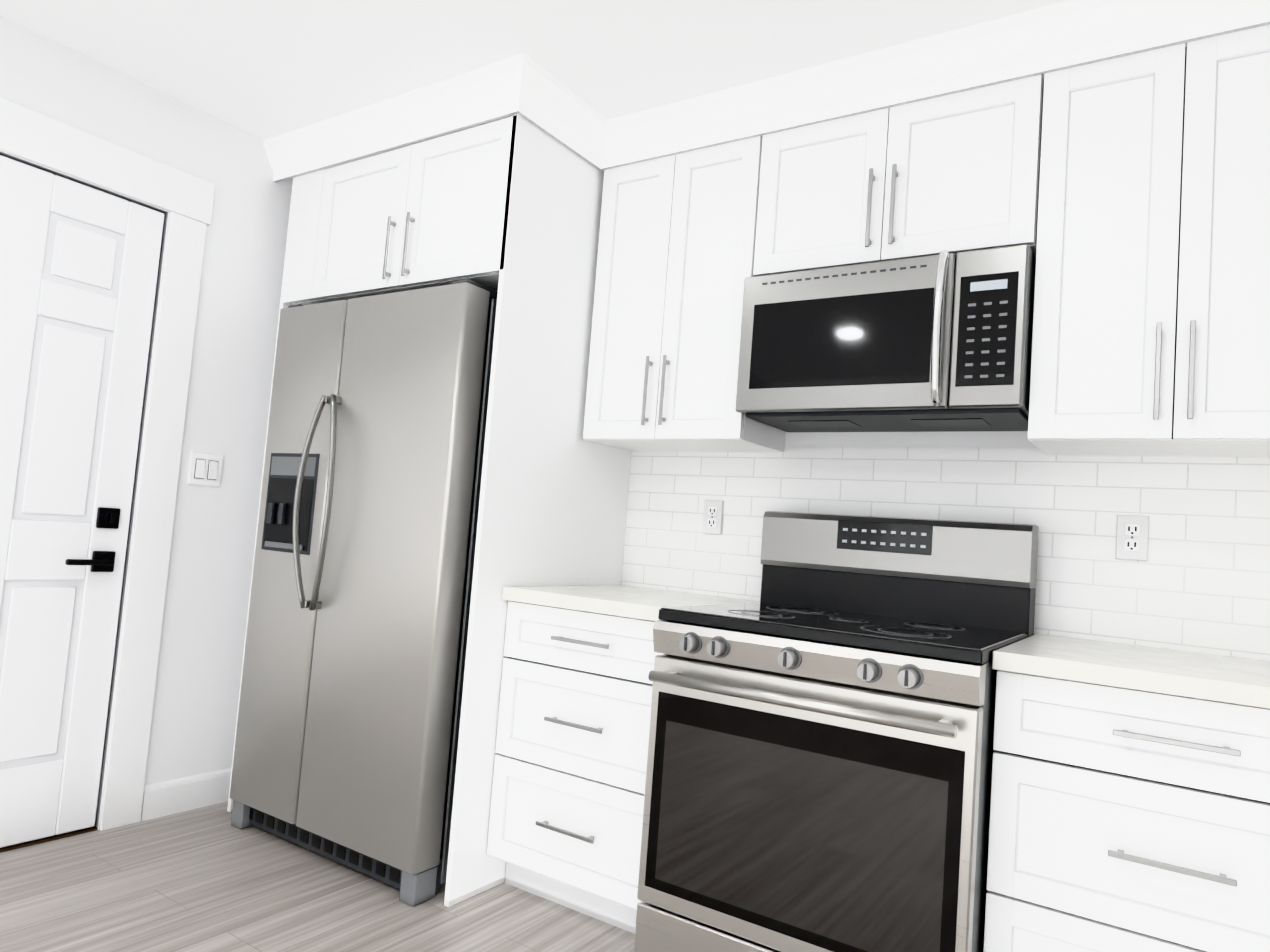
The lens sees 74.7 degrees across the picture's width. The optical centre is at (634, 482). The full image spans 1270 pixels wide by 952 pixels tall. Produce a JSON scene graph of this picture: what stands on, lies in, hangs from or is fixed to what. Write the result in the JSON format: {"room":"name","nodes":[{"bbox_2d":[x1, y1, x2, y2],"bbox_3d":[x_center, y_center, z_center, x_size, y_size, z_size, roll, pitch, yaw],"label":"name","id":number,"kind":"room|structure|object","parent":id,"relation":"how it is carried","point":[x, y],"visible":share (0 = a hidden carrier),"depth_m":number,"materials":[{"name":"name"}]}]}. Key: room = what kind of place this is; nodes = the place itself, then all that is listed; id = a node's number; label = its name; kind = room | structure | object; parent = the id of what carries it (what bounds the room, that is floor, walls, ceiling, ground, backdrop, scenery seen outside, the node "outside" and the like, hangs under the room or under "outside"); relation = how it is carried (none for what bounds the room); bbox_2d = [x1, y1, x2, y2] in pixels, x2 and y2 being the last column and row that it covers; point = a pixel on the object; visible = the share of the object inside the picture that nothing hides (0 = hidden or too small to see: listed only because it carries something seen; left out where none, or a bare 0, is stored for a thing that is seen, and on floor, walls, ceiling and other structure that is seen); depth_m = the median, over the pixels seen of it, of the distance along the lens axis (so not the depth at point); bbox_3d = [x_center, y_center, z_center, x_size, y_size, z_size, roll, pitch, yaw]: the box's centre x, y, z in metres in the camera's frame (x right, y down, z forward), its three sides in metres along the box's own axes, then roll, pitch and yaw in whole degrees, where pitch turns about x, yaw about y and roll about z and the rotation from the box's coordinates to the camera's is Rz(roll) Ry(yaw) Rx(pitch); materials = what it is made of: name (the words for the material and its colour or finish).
{"room":"kitchen","nodes":[
{"label":"kitchen","id":0,"kind":"room"},
{"bbox_2d":[0,15,292,852],"bbox_3d":[-2.346,-0.152,1.817,0.140,2.535,4.600,2,-4,33],"label":"wall","id":1,"kind":"structure","parent":0,"point":[197,690],"depth_m":2.95,"materials":[{"name":"white paint"}]},
{"bbox_2d":[0,155,163,847],"bbox_3d":[-1.877,0.063,2.404,0.096,2.028,0.812,2,-4,33],"label":"door","id":2,"kind":"structure","parent":1,"relation":"in","point":[79,264],"depth_m":2.58,"materials":[{"name":"white wood"}]},
{"bbox_2d":[0,97,214,830],"bbox_3d":[-1.916,-0.010,2.437,0.139,2.195,1.098,2,-4,33],"label":"door frame","id":3,"kind":"structure","parent":1,"relation":"attached to","point":[185,199],"depth_m":2.77,"materials":[{"name":"white paint"}]},
{"bbox_2d":[141,768,230,821],"bbox_3d":[-2.364,0.955,1.707,0.014,0.115,4.585,2,-4,33],"label":"baseboard","id":4,"kind":"structure","parent":1,"relation":"attached to","point":[170,797],"depth_m":2.90,"materials":[{"name":"white paint"}]},
{"bbox_2d":[188,451,222,486],"bbox_3d":[-1.516,-0.046,2.940,0.012,0.116,0.116,2,-4,33],"label":"switch plate","id":5,"kind":"object","parent":1,"relation":"attached to","point":[205,469],"visible":1,"depth_m":2.94,"materials":[{"name":"white plastic"}]},
{"bbox_2d":[263,0,1269,182],"bbox_3d":[0.324,-1.128,2.251,3.779,0.134,0.486,2,-4,33],"label":"crown molding","id":6,"kind":"structure","parent":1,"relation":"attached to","point":[1056,37],"depth_m":2.42,"materials":[{"name":"white paint"}]},
{"bbox_2d":[0,801,634,951],"bbox_3d":[-0.293,1.133,0.326,5.240,0.100,4.840,2,-4,33],"label":"floor","id":7,"kind":"structure","parent":0,"point":[210,878],"depth_m":2.28,"materials":[{"name":"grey wood"}]},
{"bbox_2d":[230,279,497,906],"bbox_3d":[-0.730,0.314,2.915,0.908,1.790,0.860,2,-4,33],"label":"refrigerator","id":8,"kind":"object","parent":7,"relation":"on","point":[347,732],"visible":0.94,"depth_m":2.52,"materials":[{"name":"grey metal"}]},
{"bbox_2d":[227,114,630,906],"bbox_3d":[-0.699,0.063,3.007,1.101,2.305,0.776,2,-4,33],"label":"surround","id":9,"kind":"object","parent":7,"relation":"on","point":[507,210],"visible":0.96,"depth_m":2.62,"materials":[{"name":"white paint"}]},
{"bbox_2d":[487,601,662,933],"bbox_3d":[-0.009,0.815,2.551,0.592,0.857,0.640,2,-4,33],"label":"base cabinet","id":10,"kind":"object","parent":7,"relation":"on","point":[567,801],"visible":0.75,"depth_m":2.32,"materials":[{"name":"white paint"}]},
{"bbox_2d":[502,585,759,620],"bbox_3d":[0.025,0.368,2.575,0.595,0.038,0.632,2,-4,33],"label":"countertop","id":11,"kind":"structure","parent":10,"relation":"on","point":[634,602],"depth_m":2.41,"materials":[{"name":"stone"}]},
{"bbox_2d":[634,511,1038,951],"bbox_3d":[0.523,0.661,2.107,0.760,1.186,0.771,2,-4,33],"label":"range oven","id":12,"kind":"object","parent":7,"relation":"on","point":[820,754],"visible":1,"depth_m":1.87,"materials":[{"name":"grey metal"}]},
{"bbox_2d":[983,670,1269,951],"bbox_3d":[1.149,0.854,1.787,0.635,0.857,0.640,2,-4,33],"label":"base cabinet","id":13,"kind":"object","parent":7,"relation":"on","point":[1126,820],"visible":1,"depth_m":1.60,"materials":[{"name":"white paint"}]},
{"bbox_2d":[992,634,1269,708],"bbox_3d":[1.450,0.417,1.635,1.285,0.038,0.632,2,-4,33],"label":"countertop","id":14,"kind":"structure","parent":13,"relation":"on","point":[1230,679],"depth_m":1.67,"materials":[{"name":"stone"}]},
{"bbox_2d":[0,0,1186,172],"bbox_3d":[-0.105,-1.343,0.482,5.240,0.005,4.840,2,-4,33],"label":"ceiling","id":15,"kind":"structure","parent":0,"point":[263,70],"depth_m":2.37,"materials":[{"name":"white paint"}]},
{"bbox_2d":[621,431,1269,660],"bbox_3d":[1.089,0.093,2.367,5.240,2.435,0.128,2,-4,33],"label":"wall","id":16,"kind":"structure","parent":0,"point":[1198,580],"depth_m":2.27,"materials":[{"name":"white tile"}]},
{"bbox_2d":[583,136,784,452],"bbox_3d":[0.177,-0.581,2.758,0.594,0.922,0.356,2,-4,33],"label":"upper cabinet","id":17,"kind":"object","parent":16,"relation":"attached to","point":[676,253],"visible":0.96,"depth_m":2.62,"materials":[{"name":"white paint"}]},
{"bbox_2d":[702,500,723,534],"bbox_3d":[0.263,0.117,2.821,0.072,0.116,0.010,2,-4,33],"label":"electrical outlet","id":18,"kind":"object","parent":16,"relation":"attached to","point":[712,516],"visible":1,"depth_m":2.82,"materials":[{"name":"white plastic"}]},
{"bbox_2d":[753,75,1043,275],"bbox_3d":[0.765,-0.804,2.398,0.760,0.433,0.356,2,-4,33],"label":"upper cabinet","id":19,"kind":"object","parent":16,"relation":"attached to","point":[955,173],"visible":0.85,"depth_m":2.24,"materials":[{"name":"white paint"}]},
{"bbox_2d":[735,244,1035,431],"bbox_3d":[0.704,-0.373,2.329,0.754,0.412,0.438,2,-4,33],"label":"over-the-range microwave","id":20,"kind":"object","parent":19,"relation":"attached to","point":[941,341],"visible":0.96,"depth_m":2.17,"materials":[{"name":"grey metal"}]},
{"bbox_2d":[1115,515,1148,560],"bbox_3d":[1.284,0.142,2.148,0.072,0.116,0.010,2,-4,33],"label":"electrical outlet","id":21,"kind":"object","parent":16,"relation":"attached to","point":[1132,535],"visible":1,"depth_m":2.15,"materials":[{"name":"white plastic"}]},
{"bbox_2d":[1028,25,1269,456],"bbox_3d":[1.314,-0.542,2.007,0.592,0.922,0.356,2,-4,33],"label":"upper cabinet","id":22,"kind":"object","parent":16,"relation":"attached to","point":[1151,325],"visible":1,"depth_m":1.91,"materials":[{"name":"white paint"}]}
]}

